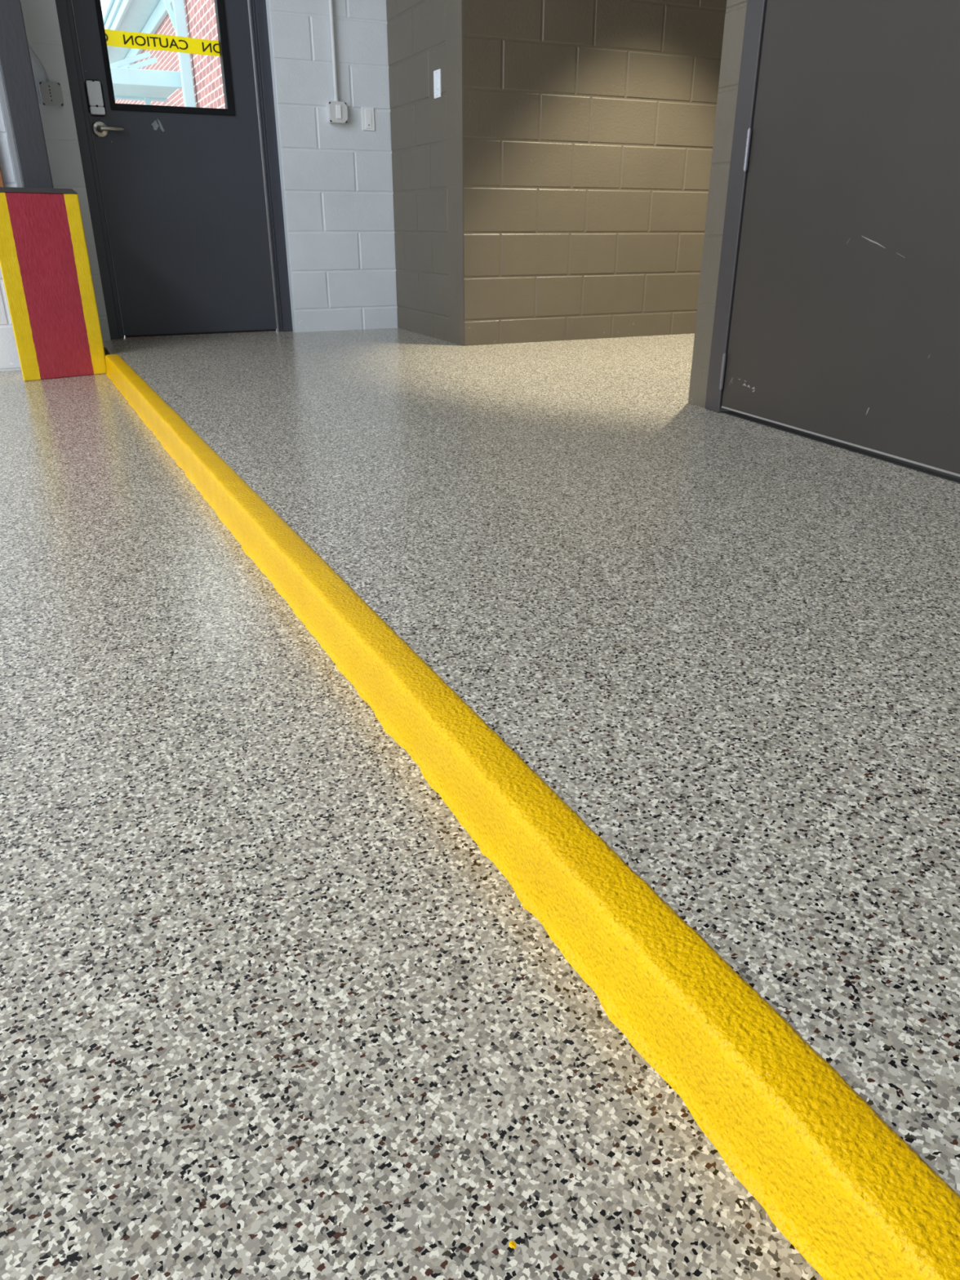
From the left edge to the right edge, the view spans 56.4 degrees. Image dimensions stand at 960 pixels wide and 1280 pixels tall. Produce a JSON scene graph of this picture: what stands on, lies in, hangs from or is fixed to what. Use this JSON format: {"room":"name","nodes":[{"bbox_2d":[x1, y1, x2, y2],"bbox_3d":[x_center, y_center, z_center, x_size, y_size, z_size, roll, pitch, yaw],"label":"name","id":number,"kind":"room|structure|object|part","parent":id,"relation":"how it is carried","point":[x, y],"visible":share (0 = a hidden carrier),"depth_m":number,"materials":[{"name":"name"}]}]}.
{"room":"industrial building hallway","nodes":[
{"label":"industrial building hallway","id":0,"kind":"room"},
{"bbox_2d":[0,99,21,370],"bbox_3d":[-4.542,-2.615,2.791,5.210,3.685,0.251,-11,27,-22],"label":"wall","id":1,"kind":"structure","parent":0,"point":[9,356],"depth_m":4.28,"materials":[{"name":"white paint"}]},
{"bbox_2d":[0,167,4,186],"bbox_3d":[-2.220,-2.609,3.804,0.116,1.740,0.030,-11,27,-22],"label":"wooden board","id":2,"kind":"object","parent":1,"relation":"attached to","point":[2,184],"visible":0.02,"depth_m":4.06,"materials":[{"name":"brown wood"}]},
{"bbox_2d":[0,0,397,341],"bbox_3d":[-1.414,-3.349,4.389,1.942,3.685,0.191,-11,27,-22],"label":"wall","id":3,"kind":"structure","parent":0,"point":[337,197],"depth_m":4.86,"materials":[{"name":"white brick"}]},
{"bbox_2d":[38,81,63,107],"bbox_3d":[-2.045,-2.603,4.274,0.096,0.101,0.043,-11,27,-22],"label":"junction box","id":4,"kind":"object","parent":3,"relation":"attached to","point":[51,92],"visible":1,"depth_m":4.26,"materials":[{"name":"grey paint"}]},
{"bbox_2d":[26,39,48,81],"bbox_3d":[-2.086,-2.792,4.178,0.082,0.323,0.013,-11,27,-22],"label":"cable","id":5,"kind":"object","parent":4,"relation":"attached to","point":[37,58],"visible":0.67,"depth_m":4.21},
{"bbox_2d":[328,0,337,98],"bbox_3d":[-0.767,-3.966,4.298,0.021,2.387,0.021,-11,27,-22],"label":"conduit","id":6,"kind":"object","parent":3,"relation":"attached to","point":[331,2],"visible":1,"depth_m":4.69,"materials":[{"name":"white metal"}]},
{"bbox_2d":[326,98,347,124],"bbox_3d":[-0.766,-2.841,4.813,0.102,0.114,0.049,-11,27,-22],"label":"light switch","id":7,"kind":"object","parent":3,"relation":"attached to","point":[337,111],"visible":1,"depth_m":4.80,"materials":[{"name":"white plastic"}]},
{"bbox_2d":[335,104,341,118],"bbox_3d":[-0.757,-2.829,4.797,0.026,0.063,0.005,-11,27,-22],"label":"rocker switch","id":8,"kind":"object","parent":7,"relation":"attached to","point":[338,107],"depth_m":4.80,"materials":[{"name":"white plastic"}]},
{"bbox_2d":[361,106,374,130],"bbox_3d":[-0.612,-2.854,4.907,0.070,0.111,0.010,-11,27,-22],"label":"plate","id":9,"kind":"object","parent":3,"relation":"attached to","point":[367,113],"visible":1,"depth_m":4.90,"materials":[{"name":"white plastic"}]},
{"bbox_2d":[0,369,823,1279],"bbox_3d":[-2.522,0.766,-0.011,5.846,0.100,8.720,-11,27,-22],"label":"floor","id":10,"kind":"structure","parent":0,"point":[269,1009],"depth_m":0.85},
{"bbox_2d":[0,0,53,188],"bbox_3d":[-2.027,-3.023,3.681,0.124,3.685,0.090,-11,27,-22],"label":"steel column","id":11,"kind":"structure","parent":10,"relation":"on","point":[15,64],"depth_m":3.93,"materials":[{"name":"grey metal"}]},
{"bbox_2d":[0,67,22,187],"bbox_3d":[-2.158,-3.066,3.773,0.024,3.685,0.295,-11,27,-22],"label":"strip","id":12,"kind":"object","parent":11,"relation":"attached to","point":[2,95],"visible":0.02,"depth_m":4.00,"materials":[{"name":"grey paint"}]},
{"bbox_2d":[0,186,106,381],"bbox_3d":[-1.992,-1.643,4.143,0.460,0.792,0.293,-19,31,-36],"label":"striped barrier","id":13,"kind":"object","parent":10,"relation":"on","point":[45,266],"visible":1,"depth_m":4.01,"materials":[{"name":"red paint"}]},
{"bbox_2d":[508,1240,516,1248],"bbox_3d":[0.023,0.421,0.623,0.006,0.001,0.005,11,27,23],"label":"paint speck","id":14,"kind":"object","parent":10,"relation":"on","point":[512,1244],"visible":1,"depth_m":0.62},
{"bbox_2d":[105,354,959,1279],"bbox_3d":[-0.430,-0.195,1.855,0.077,0.093,5.969,-12,27,-24],"label":"curb","id":15,"kind":"object","parent":10,"relation":"on","point":[846,1190],"visible":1,"depth_m":0.78,"materials":[{"name":"yellow paint"}]},
{"bbox_2d":[386,0,472,346],"bbox_3d":[-0.266,-3.338,4.266,0.051,3.600,0.988,-11,27,-22],"label":"wall","id":16,"kind":"structure","parent":0,"point":[423,157],"depth_m":4.68,"materials":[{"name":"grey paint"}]},
{"bbox_2d":[433,68,440,98],"bbox_3d":[-0.209,-2.697,4.346,0.010,0.116,0.078,-11,27,-22],"label":"switch plate","id":17,"kind":"object","parent":16,"relation":"attached to","point":[437,73],"visible":1,"depth_m":4.34,"materials":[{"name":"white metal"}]},
{"bbox_2d":[102,328,959,1195],"bbox_3d":[1.852,-0.259,2.041,4.988,0.120,9.200,-11,27,-22],"label":"floor","id":18,"kind":"structure","parent":0,"point":[729,645],"depth_m":1.43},
{"bbox_2d":[444,0,727,346],"bbox_3d":[1.263,-3.062,4.687,3.050,2.750,0.191,-11,27,-22],"label":"wall","id":19,"kind":"structure","parent":0,"point":[590,123],"depth_m":4.51,"materials":[{"name":"beige brick"}]},
{"bbox_2d":[688,0,746,407],"bbox_3d":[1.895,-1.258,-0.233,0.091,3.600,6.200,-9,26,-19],"label":"door frame","id":20,"kind":"structure","parent":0,"point":[735,11],"depth_m":2.81,"materials":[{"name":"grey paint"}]},
{"bbox_2d":[704,0,959,483],"bbox_3d":[1.059,-1.532,1.985,0.118,2.243,1.393,-9,26,-19],"label":"door","id":21,"kind":"structure","parent":20,"relation":"in","point":[837,320],"depth_m":2.34,"materials":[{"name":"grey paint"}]},
{"bbox_3d":[1.062,-1.534,1.985,0.112,2.240,1.393,-9,26,-19],"label":"frame","id":22,"kind":"part","parent":21,"relation":"part of","materials":[{"name":"brown paint"}]},
{"bbox_3d":[-1.557,-4.359,3.850,1.003,1.400,0.191,-11,27,-22],"label":"wall","id":23,"kind":"structure","parent":0,"visible":0},
{"bbox_2d":[55,0,293,339],"bbox_3d":[-1.569,-2.758,4.630,1.060,2.240,0.154,-11,27,-22],"label":"door","id":24,"kind":"structure","parent":23,"relation":"in","point":[187,217],"depth_m":4.77,"materials":[{"name":"grey paint"}]},
{"bbox_3d":[-1.908,-2.705,4.437,0.066,0.109,0.020,-11,27,-22],"label":"plate","id":25,"kind":"part","parent":24,"relation":"part of","materials":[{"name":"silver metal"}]},
{"bbox_3d":[-1.849,-2.565,4.496,0.114,0.019,0.022,-11,27,-22],"label":"lever","id":26,"kind":"part","parent":24,"relation":"part of","materials":[{"name":"metal"}]},
{"bbox_2d":[151,118,164,131],"bbox_3d":[-1.658,-2.647,4.605,0.062,0.061,0.004,-11,27,-22],"label":"scrap","id":27,"kind":"object","parent":24,"relation":"attached to","point":[154,124],"visible":1,"depth_m":4.61,"materials":[{"name":"grey"}]},
{"bbox_2d":[104,29,219,56],"bbox_3d":[-1.592,-3.026,4.541,0.776,0.083,0.005,-11,27,-22],"label":"caution tape","id":28,"kind":"object","parent":24,"relation":"attached to","point":[113,37],"visible":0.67,"depth_m":4.53,"materials":[{"name":"yellow plastic"}]},
{"label":"outside","id":29,"kind":"structure","parent":0,"visible":0},
{"bbox_3d":[-13.828,-11.807,27.400,60.000,0.150,54.250,-11,27,-22],"label":"ground","id":30,"kind":"structure","parent":29,"visible":0},
{"bbox_2d":[8,0,225,163],"bbox_3d":[-7.737,-9.938,15.437,5.250,6.500,24.500,-11,27,-22],"label":"brick building","id":31,"kind":"structure","parent":30,"relation":"on","point":[145,16],"depth_m":15.86,"materials":[{"name":"red brick"}]},
{"bbox_2d":[109,0,195,106],"bbox_3d":[-3.888,-6.021,10.483,0.872,3.550,1.680,-11,27,-22],"label":"entrance canopy","id":32,"kind":"object","parent":30,"relation":"on","point":[132,83],"visible":0.48,"depth_m":9.82,"materials":[{"name":"white metal"}]},
{"bbox_3d":[-4.001,-5.562,11.207,0.060,2.110,0.060,-11,27,-22],"label":"post","id":33,"kind":"part","parent":32,"relation":"part of","materials":[{"name":"white metal"}]},
{"bbox_3d":[-3.212,-5.788,9.982,0.110,3.550,0.110,-11,27,-22],"label":"post","id":34,"kind":"part","parent":32,"relation":"part of","materials":[{"name":"white metal"}]}
]}

